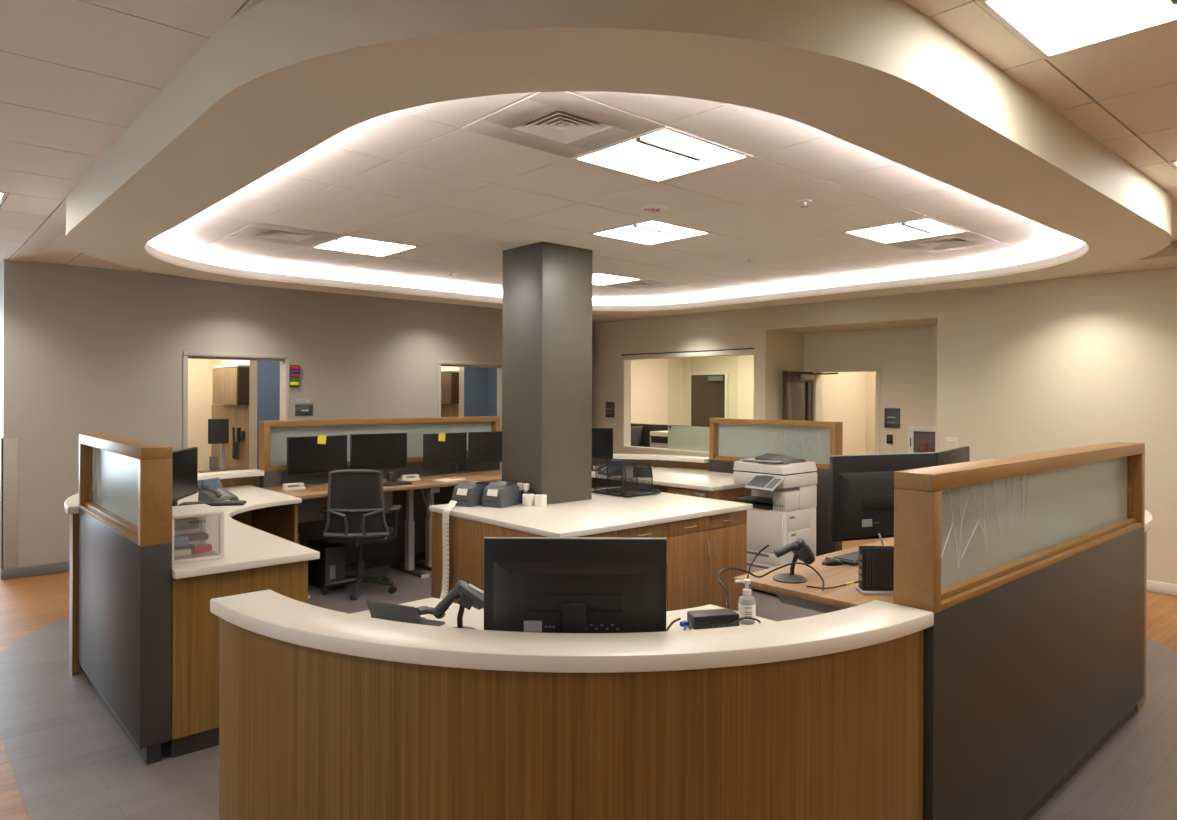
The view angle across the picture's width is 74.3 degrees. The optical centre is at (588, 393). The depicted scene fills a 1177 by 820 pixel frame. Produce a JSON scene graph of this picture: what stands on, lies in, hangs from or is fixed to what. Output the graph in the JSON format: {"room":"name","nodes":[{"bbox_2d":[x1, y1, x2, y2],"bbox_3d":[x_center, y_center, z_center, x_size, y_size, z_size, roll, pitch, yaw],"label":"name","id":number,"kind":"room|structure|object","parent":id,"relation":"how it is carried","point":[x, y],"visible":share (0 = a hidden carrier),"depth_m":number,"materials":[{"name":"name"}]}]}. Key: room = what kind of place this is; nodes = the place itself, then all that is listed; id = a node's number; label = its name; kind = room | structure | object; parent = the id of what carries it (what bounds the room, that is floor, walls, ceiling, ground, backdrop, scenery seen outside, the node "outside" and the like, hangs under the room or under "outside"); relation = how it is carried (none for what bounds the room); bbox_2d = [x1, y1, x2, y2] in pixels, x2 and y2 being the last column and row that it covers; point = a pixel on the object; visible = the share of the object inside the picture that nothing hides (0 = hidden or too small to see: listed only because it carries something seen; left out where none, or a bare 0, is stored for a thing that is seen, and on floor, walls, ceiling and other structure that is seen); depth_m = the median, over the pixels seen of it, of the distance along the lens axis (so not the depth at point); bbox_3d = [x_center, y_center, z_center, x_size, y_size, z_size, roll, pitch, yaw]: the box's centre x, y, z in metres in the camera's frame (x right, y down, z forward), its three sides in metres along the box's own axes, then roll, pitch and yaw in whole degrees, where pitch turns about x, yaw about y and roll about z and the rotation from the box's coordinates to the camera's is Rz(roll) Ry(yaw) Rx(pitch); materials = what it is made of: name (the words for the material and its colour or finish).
{"room":"hospital interior","nodes":[
{"label":"hospital interior","id":0,"kind":"room"},
{"bbox_2d":[188,359,211,472],"bbox_3d":[-4.903,0.360,9.496,1.440,2.700,2.570,0,0,-42],"label":"wall","id":1,"kind":"structure","parent":0,"point":[199,370],"depth_m":10.68,"materials":[{"name":"beige paint"}]},
{"bbox_2d":[212,359,256,468],"bbox_3d":[-4.685,0.361,10.252,0.095,2.700,1.500,0,0,-42],"label":"wall","id":2,"kind":"structure","parent":0,"point":[252,405],"depth_m":9.70,"materials":[{"name":"beige paint"}]},
{"bbox_2d":[211,405,248,469],"bbox_3d":[-4.724,0.928,10.213,0.010,1.560,1.470,0,0,-42],"label":"backsplash panel","id":3,"kind":"object","parent":2,"relation":"attached to","point":[238,416],"visible":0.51,"depth_m":10.07,"materials":[{"name":"beige wood"}]},
{"bbox_2d":[232,427,244,459],"bbox_3d":[-4.427,0.625,9.813,0.084,0.406,0.280,0,0,-42],"label":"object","id":4,"kind":"object","parent":3,"relation":"attached to","point":[237,434],"visible":1,"depth_m":9.78,"materials":[{"name":"grey plastic"}]},
{"bbox_2d":[213,365,248,404],"bbox_3d":[-4.594,-0.113,9.969,0.150,0.500,0.960,0,0,-42],"label":"upper cabinet","id":5,"kind":"object","parent":2,"relation":"attached to","point":[230,382],"visible":1,"depth_m":9.71,"materials":[{"name":"brown wood"}]},
{"bbox_2d":[0,259,502,579],"bbox_3d":[-4.037,0.189,11.038,7.210,3.050,4.000,0,0,-42],"label":"wall","id":6,"kind":"structure","parent":0,"point":[84,350],"depth_m":7.97,"materials":[{"name":"grey paint"}]},
{"bbox_2d":[0,437,17,568],"bbox_3d":[-5.442,1.008,7.278,0.128,1.200,0.306,0,0,-42],"label":"trim","id":7,"kind":"structure","parent":6,"relation":"attached to","point":[8,446],"depth_m":7.16,"materials":[{"name":"grey paint"}]},
{"bbox_2d":[1,561,68,579],"bbox_3d":[-2.706,1.668,9.544,7.225,0.097,0.008,0,0,-42],"label":"baseboard","id":8,"kind":"structure","parent":6,"relation":"attached to","point":[10,573],"depth_m":7.29,"materials":[{"name":"grey plastic"}]},
{"bbox_2d":[183,351,289,448],"bbox_3d":[-3.893,0.632,8.577,1.114,2.159,0.178,0,0,-42],"label":"door frame","id":9,"kind":"structure","parent":6,"relation":"in","point":[284,360],"depth_m":8.56,"materials":[{"name":"grey"}]},
{"bbox_2d":[290,365,300,386],"bbox_3d":[-3.369,-0.206,8.921,0.115,0.255,0.035,0,0,-42],"label":"flag sign","id":10,"kind":"object","parent":6,"relation":"attached to","point":[294,369],"visible":1,"depth_m":8.91,"materials":[{"name":"multicoloured plastic"}]},
{"bbox_2d":[295,398,312,415],"bbox_3d":[-3.294,0.152,9.005,0.210,0.200,0.013,0,0,-42],"label":"room sign","id":11,"kind":"object","parent":6,"relation":"attached to","point":[301,407],"visible":1,"depth_m":9.00,"materials":[{"name":"grey plastic"}]},
{"bbox_2d":[437,360,501,469],"bbox_3d":[-1.621,0.641,10.626,1.114,2.159,0.178,0,0,-42],"label":"door frame","id":12,"kind":"structure","parent":6,"relation":"in","point":[498,366],"depth_m":10.66,"materials":[{"name":"grey"}]},
{"bbox_2d":[257,361,279,486],"bbox_3d":[-3.871,0.364,10.428,1.340,2.700,2.570,0,0,-42],"label":"wall","id":13,"kind":"structure","parent":0,"point":[268,372],"depth_m":11.28,"materials":[{"name":"blue paint"}]},
{"bbox_2d":[441,366,463,416],"bbox_3d":[-2.421,0.370,12.293,0.088,2.700,1.500,0,0,-42],"label":"wall","id":14,"kind":"structure","parent":0,"point":[443,368],"depth_m":11.75,"materials":[{"name":"beige paint"}]},
{"bbox_2d":[441,370,458,403],"bbox_3d":[-2.328,-0.104,12.013,0.150,0.500,0.960,0,0,-42],"label":"upper cabinet","id":15,"kind":"object","parent":14,"relation":"attached to","point":[450,378],"visible":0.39,"depth_m":11.67,"materials":[{"name":"brown wood"}]},
{"bbox_2d":[441,404,458,416],"bbox_3d":[-2.457,0.937,12.257,0.010,1.560,1.470,0,0,-42],"label":"backsplash panel","id":16,"kind":"object","parent":14,"relation":"attached to","point":[447,410],"visible":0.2,"depth_m":11.88,"materials":[{"name":"brown wood"}]},
{"bbox_2d":[464,367,496,416],"bbox_3d":[-1.528,0.374,12.540,1.570,2.700,2.570,0,0,-42],"label":"wall","id":17,"kind":"structure","parent":0,"point":[480,384],"depth_m":13.72,"materials":[{"name":"blue paint"}]},
{"bbox_2d":[502,241,592,503],"bbox_3d":[-0.325,0.277,6.064,0.500,2.897,0.500,0,0,-42],"label":"column","id":18,"kind":"structure","parent":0,"point":[547,310],"depth_m":5.88,"materials":[{"name":"grey paint"}]},
{"bbox_2d":[0,0,1176,322],"bbox_3d":[-1.160,-1.200,4.875,13.200,0.150,17.200,0,0,-42],"label":"ceiling","id":19,"kind":"structure","parent":0,"point":[412,176],"depth_m":4.18,"materials":[{"name":"paint"}]},
{"bbox_2d":[226,222,343,246],"bbox_3d":[-2.162,-1.157,5.532,0.606,0.064,0.606,0,0,-42],"label":"ceiling vent","id":20,"kind":"object","parent":19,"relation":"in","point":[290,235],"visible":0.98,"depth_m":5.52,"materials":[{"name":"white metal"}]},
{"bbox_2d":[310,235,419,256],"bbox_3d":[-1.709,-1.124,5.940,0.608,0.030,0.608,0,0,-42],"label":"recessed light","id":21,"kind":"object","parent":19,"relation":"in","point":[349,244],"visible":0.84,"depth_m":5.93,"materials":[{"name":"white plastic"}]},
{"bbox_2d":[461,91,664,157],"bbox_3d":[-0.111,-1.149,3.258,0.606,0.064,0.606,0,0,-42],"label":"ceiling vent","id":22,"kind":"object","parent":19,"relation":"in","point":[571,140],"visible":0.94,"depth_m":3.25,"materials":[{"name":"silver metal"}]},
{"bbox_2d":[592,272,643,285],"bbox_3d":[0.111,-1.117,7.581,0.608,0.030,0.608,0,0,-42],"label":"recessed light","id":23,"kind":"object","parent":19,"relation":"in","point":[600,279],"visible":0.69,"depth_m":7.54,"materials":[{"name":"white plastic"}]},
{"bbox_2d":[592,274,637,284],"bbox_3d":[0.111,-1.123,7.581,0.564,0.006,0.564,0,0,-42],"label":"diffuser","id":24,"kind":"object","parent":23,"relation":"attached to","point":[597,279],"depth_m":7.55,"materials":[{"name":"white plastic"}]},
{"bbox_2d":[605,279,684,290],"bbox_3d":[0.564,-1.146,7.990,0.606,0.064,0.606,0,0,-42],"label":"ceiling vent","id":25,"kind":"object","parent":19,"relation":"in","point":[640,285],"visible":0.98,"depth_m":7.99,"materials":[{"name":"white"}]},
{"bbox_2d":[589,219,712,245],"bbox_3d":[0.432,-1.115,5.396,0.608,0.030,0.608,0,0,-42],"label":"recessed light","id":26,"kind":"object","parent":19,"relation":"in","point":[649,232],"visible":0.93,"depth_m":5.38,"materials":[{"name":"white plastic"}]},
{"bbox_2d":[640,204,667,217],"bbox_3d":[0.391,-1.094,4.657,0.178,0.047,0.170,0,0,-42],"label":"fire alarm strobe","id":27,"kind":"object","parent":19,"relation":"attached to","point":[655,210],"visible":1,"depth_m":4.62,"materials":[{"name":"white plastic"}]},
{"bbox_2d":[570,124,752,182],"bbox_3d":[0.342,-1.116,3.666,0.608,0.030,0.608,0,0,-42],"label":"recessed light","id":28,"kind":"object","parent":19,"relation":"in","point":[664,153],"visible":0.84,"depth_m":3.63,"materials":[{"name":"white plastic"}]},
{"bbox_2d":[841,217,968,243],"bbox_3d":[2.162,-1.108,5.307,0.608,0.030,0.608,0,0,-42],"label":"recessed light","id":29,"kind":"object","parent":19,"relation":"in","point":[927,227],"visible":0.91,"depth_m":5.28,"materials":[{"name":"white plastic"}]},
{"bbox_2d":[887,230,1003,253],"bbox_3d":[2.615,-1.138,5.715,0.606,0.064,0.606,0,0,-42],"label":"ceiling vent","id":30,"kind":"object","parent":19,"relation":"in","point":[932,244],"visible":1,"depth_m":5.72,"materials":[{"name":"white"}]},
{"bbox_2d":[976,0,1176,59],"bbox_3d":[1.625,-1.210,2.379,0.608,0.030,0.608,0,0,-42],"label":"recessed light","id":31,"kind":"object","parent":19,"relation":"in","point":[1050,28],"visible":1,"depth_m":2.51,"materials":[{"name":"white plastic"}]},
{"bbox_2d":[0,537,1176,819],"bbox_3d":[0.015,1.789,7.292,18.200,0.123,19.200,0,0,-42],"label":"floor","id":32,"kind":"structure","parent":0,"point":[70,758],"depth_m":3.83,"materials":[{"name":"grey carpet"}]},
{"bbox_2d":[78,433,172,764],"bbox_3d":[-2.518,0.981,4.169,0.130,1.472,1.560,0,0,-42],"label":"wall","id":33,"kind":"structure","parent":32,"relation":"on","point":[125,545],"depth_m":3.76,"materials":[{"name":"grey laminate"}]},
{"bbox_2d":[64,469,319,757],"bbox_3d":[-2.541,1.201,5.284,1.690,1.032,3.335,0,0,-42],"label":"countertop","id":34,"kind":"structure","parent":32,"relation":"on","point":[262,550],"depth_m":3.85,"materials":[{"name":"white laminate"}]},
{"bbox_2d":[172,447,197,505],"bbox_3d":[-2.850,0.601,5.366,0.180,0.435,0.540,0,0,-10],"label":"monitor","id":35,"kind":"object","parent":34,"relation":"on","point":[184,461],"visible":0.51,"depth_m":5.36,"materials":[{"name":"black plastic"}]},
{"bbox_2d":[172,504,223,564],"bbox_3d":[-2.021,0.701,3.925,0.250,0.240,0.328,0,0,-42],"label":"drawer box","id":36,"kind":"object","parent":34,"relation":"on","point":[211,519],"visible":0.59,"depth_m":3.90,"materials":[{"name":"white plastic"}]},
{"bbox_2d":[174,517,198,530],"bbox_3d":[-2.078,0.662,3.959,0.150,0.050,0.100,0,0,-42],"label":"pack","id":37,"kind":"object","parent":36,"relation":"in","point":[183,523],"visible":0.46,"depth_m":3.94,"materials":[{"name":"grey plastic"}]},
{"bbox_2d":[180,532,207,540],"bbox_3d":[-2.008,0.727,3.955,0.120,0.030,0.080,0,0,-36],"label":"pouch","id":38,"kind":"object","parent":36,"relation":"in","point":[197,536],"visible":0.86,"depth_m":3.94,"materials":[{"name":"grey plastic"}]},
{"bbox_2d":[178,500,245,505],"bbox_3d":[-2.767,0.807,5.722,0.440,0.023,0.130,0,0,-14],"label":"keyboard","id":39,"kind":"object","parent":34,"relation":"on","point":[234,502],"visible":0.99,"depth_m":5.69,"materials":[{"name":"black plastic"}]},
{"bbox_2d":[198,478,236,500],"bbox_3d":[-2.870,0.741,6.022,0.218,0.155,0.230,0,0,18],"label":"desk phone","id":40,"kind":"object","parent":34,"relation":"on","point":[212,489],"visible":1,"depth_m":5.96,"materials":[{"name":"grey plastic"}]},
{"bbox_2d":[198,419,240,472],"bbox_3d":[-4.296,1.001,9.090,0.440,1.417,0.290,0,0,-42],"label":"monitor","id":41,"kind":"object","parent":32,"relation":"on","point":[218,429],"visible":0.66,"depth_m":9.12,"materials":[{"name":"black plastic"}]},
{"bbox_2d":[198,469,240,472],"bbox_3d":[-4.286,0.904,9.079,0.440,0.018,0.260,0,0,-42],"label":"shelf","id":42,"kind":"object","parent":41,"relation":"attached to","point":[210,470],"depth_m":9.09,"materials":[{"name":"grey plastic"}]},
{"bbox_2d":[307,539,344,590],"bbox_3d":[-2.355,1.528,6.965,0.180,0.380,0.410,0,0,-42],"label":"computer tower","id":43,"kind":"object","parent":32,"relation":"on","point":[330,567],"visible":0.79,"depth_m":6.84,"materials":[{"name":"black plastic"}]},
{"bbox_2d":[264,477,441,598],"bbox_3d":[-2.156,1.277,7.089,1.420,0.881,0.750,0,0,-42],"label":"desk","id":44,"kind":"object","parent":32,"relation":"on","point":[315,496],"visible":0.47,"depth_m":7.18,"materials":[{"name":"laminate"}]},
{"bbox_2d":[282,482,305,490],"bbox_3d":[-2.558,0.805,6.745,0.180,0.058,0.080,0,0,-42],"label":"card reader","id":45,"kind":"object","parent":44,"relation":"on","point":[290,486],"visible":1,"depth_m":6.72,"materials":[{"name":"white plastic"}]},
{"bbox_2d":[286,435,346,476],"bbox_3d":[-2.528,0.609,7.161,0.161,0.450,0.575,0,0,45],"label":"monitor","id":46,"kind":"object","parent":44,"relation":"on","point":[305,456],"visible":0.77,"depth_m":7.08,"materials":[{"name":"black plastic"}]},
{"bbox_2d":[350,433,406,475],"bbox_3d":[-2.068,0.609,7.575,0.575,0.455,0.161,0,0,-39],"label":"monitor","id":47,"kind":"object","parent":44,"relation":"on","point":[377,451],"visible":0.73,"depth_m":7.50,"materials":[{"name":"black plastic"}]},
{"bbox_2d":[319,469,401,599],"bbox_3d":[-1.982,1.174,6.755,0.665,1.091,0.607,0,0,-6],"label":"office chair","id":48,"kind":"object","parent":32,"relation":"on","point":[351,521],"visible":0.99,"depth_m":6.54,"materials":[{"name":"black fabric"}]},
{"bbox_2d":[259,416,499,571],"bbox_3d":[-1.990,0.983,7.857,2.575,1.472,0.130,0,0,-42],"label":"wall","id":49,"kind":"structure","parent":32,"relation":"on","point":[273,435],"depth_m":7.76,"materials":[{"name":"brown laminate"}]},
{"bbox_2d":[414,470,501,570],"bbox_3d":[-1.182,1.281,7.968,1.175,0.881,0.750,0,0,-42],"label":"desk","id":50,"kind":"object","parent":32,"relation":"on","point":[489,476],"visible":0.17,"depth_m":7.64,"materials":[{"name":"laminate"}]},
{"bbox_2d":[423,432,466,473],"bbox_3d":[-1.522,0.621,8.068,0.532,0.435,0.161,0,0,-45],"label":"monitor","id":51,"kind":"object","parent":50,"relation":"on","point":[451,451],"visible":1,"depth_m":8.01,"materials":[{"name":"black plastic"}]},
{"bbox_2d":[461,431,501,472],"bbox_3d":[-1.132,0.623,8.421,0.514,0.435,0.161,0,0,-40],"label":"monitor","id":52,"kind":"object","parent":50,"relation":"on","point":[483,447],"visible":0.8,"depth_m":8.33,"materials":[{"name":"black plastic"}]},
{"bbox_2d":[431,512,616,608],"bbox_3d":[-0.481,1.291,5.294,0.491,0.868,1.440,0,0,-42],"label":"base cabinet","id":53,"kind":"object","parent":32,"relation":"on","point":[466,536],"visible":0.18,"depth_m":5.35,"materials":[{"name":"brown wood"}]},
{"bbox_2d":[210,589,933,819],"bbox_3d":[-0.083,1.211,2.594,2.389,1.032,1.057,0,0,4],"label":"reception desk","id":54,"kind":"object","parent":32,"relation":"on","point":[325,714],"depth_m":2.19,"materials":[{"name":"brown wood"}]},
{"bbox_2d":[366,600,445,625],"bbox_3d":[-0.644,0.776,2.775,0.212,0.102,0.200,0,0,26],"label":"desk phone","id":55,"kind":"object","parent":54,"relation":"on","point":[379,610],"visible":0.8,"depth_m":2.70,"materials":[{"name":"grey plastic"}]},
{"bbox_2d":[432,580,483,628],"bbox_3d":[-0.433,0.732,2.654,0.156,0.192,0.156,0,0,42],"label":"barcode scanner","id":56,"kind":"object","parent":54,"relation":"on","point":[469,595],"visible":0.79,"depth_m":2.64,"materials":[{"name":"grey plastic"}]},
{"bbox_2d":[484,537,666,632],"bbox_3d":[-0.041,0.637,2.352,0.562,0.385,0.180,0,0,0],"label":"monitor","id":57,"kind":"object","parent":54,"relation":"on","point":[532,584],"visible":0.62,"depth_m":2.37,"materials":[{"name":"black plastic"}]},
{"bbox_2d":[687,608,738,629],"bbox_3d":[0.439,0.800,2.741,0.170,0.062,0.081,0,0,-13],"label":"box","id":58,"kind":"object","parent":54,"relation":"on","point":[712,618],"visible":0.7,"depth_m":2.71,"materials":[{"name":"black plastic"}]},
{"bbox_2d":[735,579,755,624],"bbox_3d":[0.575,0.753,2.829,0.064,0.158,0.063,0,0,43],"label":"sanitizer bottle","id":59,"kind":"object","parent":54,"relation":"on","point":[746,605],"visible":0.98,"depth_m":2.81,"materials":[{"name":"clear plastic"}]},
{"bbox_2d":[617,523,667,610],"bbox_3d":[0.058,1.293,5.416,0.467,0.868,0.960,0,0,-42],"label":"base cabinet","id":60,"kind":"object","parent":32,"relation":"on","point":[657,530],"visible":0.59,"depth_m":5.11,"materials":[{"name":"red wood"}]},
{"bbox_2d":[650,431,667,448],"bbox_3d":[1.299,1.162,12.217,0.440,1.140,0.560,0,0,-42],"label":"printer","id":61,"kind":"object","parent":32,"relation":"on","point":[660,437],"visible":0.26,"depth_m":12.16,"materials":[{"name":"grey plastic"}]},
{"bbox_2d":[631,423,697,446],"bbox_3d":[0.824,1.120,12.766,0.930,1.220,1.750,0,0,-42],"label":"wall","id":62,"kind":"structure","parent":32,"relation":"on","point":[640,433],"depth_m":13.14,"materials":[{"name":"grey paint"}]},
{"bbox_2d":[592,454,750,501],"bbox_3d":[0.553,1.213,8.284,2.885,1.032,1.493,0,0,38],"label":"countertop","id":63,"kind":"structure","parent":32,"relation":"on","point":[673,474],"depth_m":7.95,"materials":[{"name":"white stone"}]},
{"bbox_2d":[592,428,612,470],"bbox_3d":[0.012,0.597,8.443,0.520,0.465,0.180,0,0,6],"label":"monitor","id":64,"kind":"object","parent":63,"relation":"on","point":[602,438],"visible":0.44,"depth_m":8.37,"materials":[{"name":"black plastic"}]},
{"bbox_2d":[667,510,746,610],"bbox_3d":[0.560,1.295,5.869,0.879,0.868,0.960,0,0,-42],"label":"base cabinet","id":65,"kind":"object","parent":32,"relation":"on","point":[699,548],"visible":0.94,"depth_m":5.51,"materials":[{"name":"red wood"}]},
{"bbox_2d":[429,487,752,536],"bbox_3d":[0.033,0.839,5.749,1.885,0.038,1.490,0,0,-42],"label":"countertop","id":66,"kind":"structure","parent":65,"relation":"on","point":[603,513],"depth_m":5.39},
{"bbox_2d":[440,500,456,599],"bbox_3d":[-0.994,1.121,5.518,0.078,0.691,0.299,0,0,10],"label":"label strip","id":67,"kind":"object","parent":66,"relation":"hanging from","point":[445,519],"visible":0.85,"depth_m":5.46,"materials":[{"name":"white paper"}]},
{"bbox_2d":[452,480,487,506],"bbox_3d":[-0.869,0.731,5.736,0.170,0.170,0.234,0,0,30],"label":"printer","id":68,"kind":"object","parent":66,"relation":"on","point":[469,493],"visible":0.96,"depth_m":5.66,"materials":[{"name":"grey plastic"}]},
{"bbox_2d":[482,481,518,507],"bbox_3d":[-0.644,0.732,5.696,0.170,0.170,0.234,0,0,30],"label":"printer","id":69,"kind":"object","parent":66,"relation":"on","point":[498,494],"visible":1,"depth_m":5.63,"materials":[{"name":"grey plastic"}]},
{"bbox_2d":[534,494,546,506],"bbox_3d":[-0.349,0.778,5.670,0.090,0.080,0.090,0,0,-42],"label":"roll","id":70,"kind":"object","parent":66,"relation":"on","point":[540,500],"visible":1,"depth_m":5.63,"materials":[{"name":"white paper"}]},
{"bbox_2d":[592,460,660,496],"bbox_3d":[0.307,0.682,6.420,0.390,0.270,0.429,0,0,-42],"label":"file organizer","id":71,"kind":"object","parent":66,"relation":"on","point":[625,490],"visible":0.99,"depth_m":6.38,"materials":[{"name":"black metal"}]},
{"bbox_2d":[593,488,658,496],"bbox_3d":[0.307,0.815,6.420,0.380,0.004,0.420,0,0,-42],"label":"tray","id":72,"kind":"object","parent":71,"relation":"on","point":[616,492],"depth_m":6.35,"materials":[{"name":"black plastic"}]},
{"bbox_2d":[733,453,816,593],"bbox_3d":[1.607,1.136,6.853,0.708,1.199,0.561,0,0,-42],"label":"copier","id":73,"kind":"object","parent":32,"relation":"on","point":[783,497],"visible":0.66,"depth_m":6.73,"materials":[{"name":"white plastic"}]},
{"bbox_2d":[733,496,774,503],"bbox_3d":[1.526,0.933,6.874,0.260,0.006,0.420,0,0,-42],"label":"tray","id":74,"kind":"object","parent":73,"relation":"on","point":[765,499],"depth_m":6.91,"materials":[{"name":"grey plastic"}]},
{"bbox_2d":[740,501,772,509],"bbox_3d":[1.530,0.986,6.888,0.225,0.029,0.365,0,0,-42],"label":"tray","id":75,"kind":"object","parent":73,"relation":"on","point":[756,505],"depth_m":6.80,"materials":[{"name":"grey plastic"}]},
{"bbox_2d":[755,453,805,464],"bbox_3d":[1.715,0.573,6.928,0.330,0.072,0.330,0,0,-42],"label":"tray","id":76,"kind":"object","parent":73,"relation":"on","point":[782,459],"depth_m":6.85,"materials":[{"name":"grey plastic"}]},
{"bbox_2d":[709,418,842,555],"bbox_3d":[1.863,0.999,7.912,0.130,1.472,1.510,0,0,-42],"label":"wall","id":77,"kind":"structure","parent":32,"relation":"on","point":[731,440],"depth_m":7.75,"materials":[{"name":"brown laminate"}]},
{"bbox_2d":[734,537,893,612],"bbox_3d":[1.725,1.286,3.883,2.030,0.893,0.930,0,0,-42],"label":"desk","id":78,"kind":"object","parent":32,"relation":"on","point":[799,595],"visible":0.12,"depth_m":3.43,"materials":[{"name":"laminate"}]},
{"bbox_2d":[718,544,823,607],"bbox_3d":[0.669,0.751,3.200,0.717,0.165,0.314,0,0,-42],"label":"cable","id":79,"kind":"object","parent":78,"relation":"on","point":[765,547],"visible":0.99,"depth_m":3.36,"materials":[{"name":"black plastic"}]},
{"bbox_2d":[773,538,814,583],"bbox_3d":[0.927,0.742,3.502,0.190,0.189,0.150,0,0,-6],"label":"barcode scanner","id":80,"kind":"object","parent":78,"relation":"on","point":[801,550],"visible":0.99,"depth_m":3.48,"materials":[{"name":"grey plastic"}]},
{"bbox_2d":[777,594,841,612],"bbox_3d":[1.652,0.906,3.816,1.630,0.062,0.650,0,0,-42],"label":"cable tray","id":81,"kind":"object","parent":78,"relation":"on","point":[784,599],"depth_m":3.38,"materials":[{"name":"grey plastic"}]},
{"bbox_2d":[833,551,858,565],"bbox_3d":[1.420,0.827,3.977,0.440,0.023,0.130,0,0,-40],"label":"keyboard","id":82,"kind":"object","parent":78,"relation":"on","point":[852,558],"visible":0.3,"depth_m":3.85,"materials":[{"name":"black plastic"}]},
{"bbox_2d":[855,533,893,594],"bbox_3d":[1.250,0.712,3.284,0.210,0.252,0.100,0,0,0],"label":"computer","id":83,"kind":"object","parent":78,"relation":"on","point":[876,563],"visible":0.81,"depth_m":3.26,"materials":[{"name":"black plastic"}]},
{"bbox_2d":[829,452,934,541],"bbox_3d":[1.332,0.553,3.417,0.576,0.570,0.180,0,0,-22],"label":"monitor","id":84,"kind":"object","parent":78,"relation":"on","point":[861,506],"visible":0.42,"depth_m":3.39,"materials":[{"name":"black plastic"}]},
{"bbox_2d":[934,446,969,465],"bbox_3d":[1.830,0.556,3.798,0.180,0.568,0.598,0,0,39],"label":"monitor","id":85,"kind":"object","parent":78,"relation":"on","point":[960,454],"visible":0.11,"depth_m":3.80,"materials":[{"name":"black plastic"}]},
{"bbox_2d":[894,442,1144,819],"bbox_3d":[2.020,0.999,3.411,2.575,1.472,0.135,0,0,-42],"label":"wall","id":86,"kind":"structure","parent":32,"relation":"on","point":[1029,568],"depth_m":3.06,"materials":[{"name":"grey laminate"}]},
{"bbox_2d":[1134,510,1152,711],"bbox_3d":[3.036,1.223,5.415,1.076,1.032,2.390,0,0,3],"label":"countertop","id":87,"kind":"structure","parent":32,"relation":"on","point":[1148,517],"depth_m":4.38,"materials":[{"name":"white stone"}]},
{"bbox_2d":[66,0,1171,314],"bbox_3d":[0.183,-1.109,5.857,6.470,0.260,6.200,0,0,-42],"label":"ceiling","id":88,"kind":"structure","parent":0,"point":[279,79],"depth_m":2.63,"materials":[{"name":"beige paint"}]},
{"bbox_2d":[631,355,753,425],"bbox_3d":[2.083,0.388,12.747,3.270,2.700,4.260,0,0,-42],"label":"wall","id":89,"kind":"structure","parent":0,"point":[659,387],"depth_m":14.64,"materials":[{"name":"beige paint"}]},
{"bbox_2d":[624,446,708,453],"bbox_3d":[1.381,0.805,10.971,0.130,0.020,2.398,0,0,-42],"label":"trim","id":90,"kind":"structure","parent":89,"relation":"attached to","point":[638,447],"depth_m":11.23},
{"bbox_2d":[689,372,728,426],"bbox_3d":[2.248,0.661,14.728,0.110,2.150,0.920,0,0,-42],"label":"door","id":91,"kind":"structure","parent":89,"relation":"in","point":[708,391],"depth_m":14.74,"materials":[{"name":"brown wood"}]},
{"bbox_2d":[823,371,875,454],"bbox_3d":[4.416,0.398,10.272,1.680,2.700,2.540,0,0,-42],"label":"wall","id":92,"kind":"structure","parent":0,"point":[848,397],"depth_m":11.44,"materials":[{"name":"beige paint"}]},
{"bbox_2d":[592,267,1176,594],"bbox_3d":[4.421,0.223,8.028,1.320,3.050,14.400,0,0,-42],"label":"wall","id":93,"kind":"structure","parent":0,"point":[1012,369],"depth_m":7.89,"materials":[{"name":"beige paint"}]},
{"bbox_2d":[621,348,753,446],"bbox_3d":[1.375,0.107,10.976,0.176,1.407,2.440,0,0,-42],"label":"trim","id":94,"kind":"structure","parent":93,"relation":"attached to","point":[627,358],"depth_m":11.63,"materials":[{"name":"white paint"}]},
{"bbox_2d":[668,425,708,451],"bbox_3d":[1.551,0.139,10.745,0.036,1.313,1.240,0,0,-42],"label":"glass","id":95,"kind":"object","parent":93,"relation":"attached to","point":[689,438],"visible":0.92,"depth_m":10.93,"materials":[{"name":"white"}]},
{"bbox_2d":[812,367,879,453],"bbox_3d":[3.362,0.699,10.070,0.174,2.082,0.950,0,0,-42],"label":"door frame","id":96,"kind":"structure","parent":93,"relation":"in","point":[818,379],"depth_m":10.07,"materials":[{"name":"beige"}]},
{"bbox_2d":[782,371,837,420],"bbox_3d":[2.869,0.719,10.037,0.710,2.020,0.383,0,0,-42],"label":"hinged door","id":97,"kind":"structure","parent":96,"relation":"attached to","point":[787,376],"depth_m":10.11,"materials":[{"name":"brown wood"}]},
{"bbox_2d":[884,408,899,427],"bbox_3d":[3.724,0.295,9.540,0.028,0.240,0.200,0,0,-42],"label":"room sign","id":98,"kind":"object","parent":93,"relation":"attached to","point":[891,415],"visible":1,"depth_m":9.52,"materials":[{"name":"grey plastic"}]},
{"bbox_2d":[908,426,936,452],"bbox_3d":[3.994,0.716,9.233,0.036,0.660,0.400,0,0,-42],"label":"fire extinguisher cabinet","id":99,"kind":"object","parent":93,"relation":"attached to","point":[921,439],"visible":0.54,"depth_m":9.26,"materials":[{"name":"white plastic"}]},
{"bbox_2d":[945,437,958,449],"bbox_3d":[3.813,0.545,8.153,0.012,0.180,0.140,0,0,-42],"label":"thermostat","id":100,"kind":"object","parent":93,"relation":"attached to","point":[950,442],"visible":0.73,"depth_m":8.15,"materials":[{"name":"beige plastic"}]},
{"bbox_2d":[1146,580,1176,595],"bbox_3d":[6.266,1.704,5.428,0.012,0.097,7.660,0,0,-42],"label":"baseboard","id":101,"kind":"structure","parent":93,"relation":"attached to","point":[1151,586],"depth_m":6.80,"materials":[{"name":"white plastic"}]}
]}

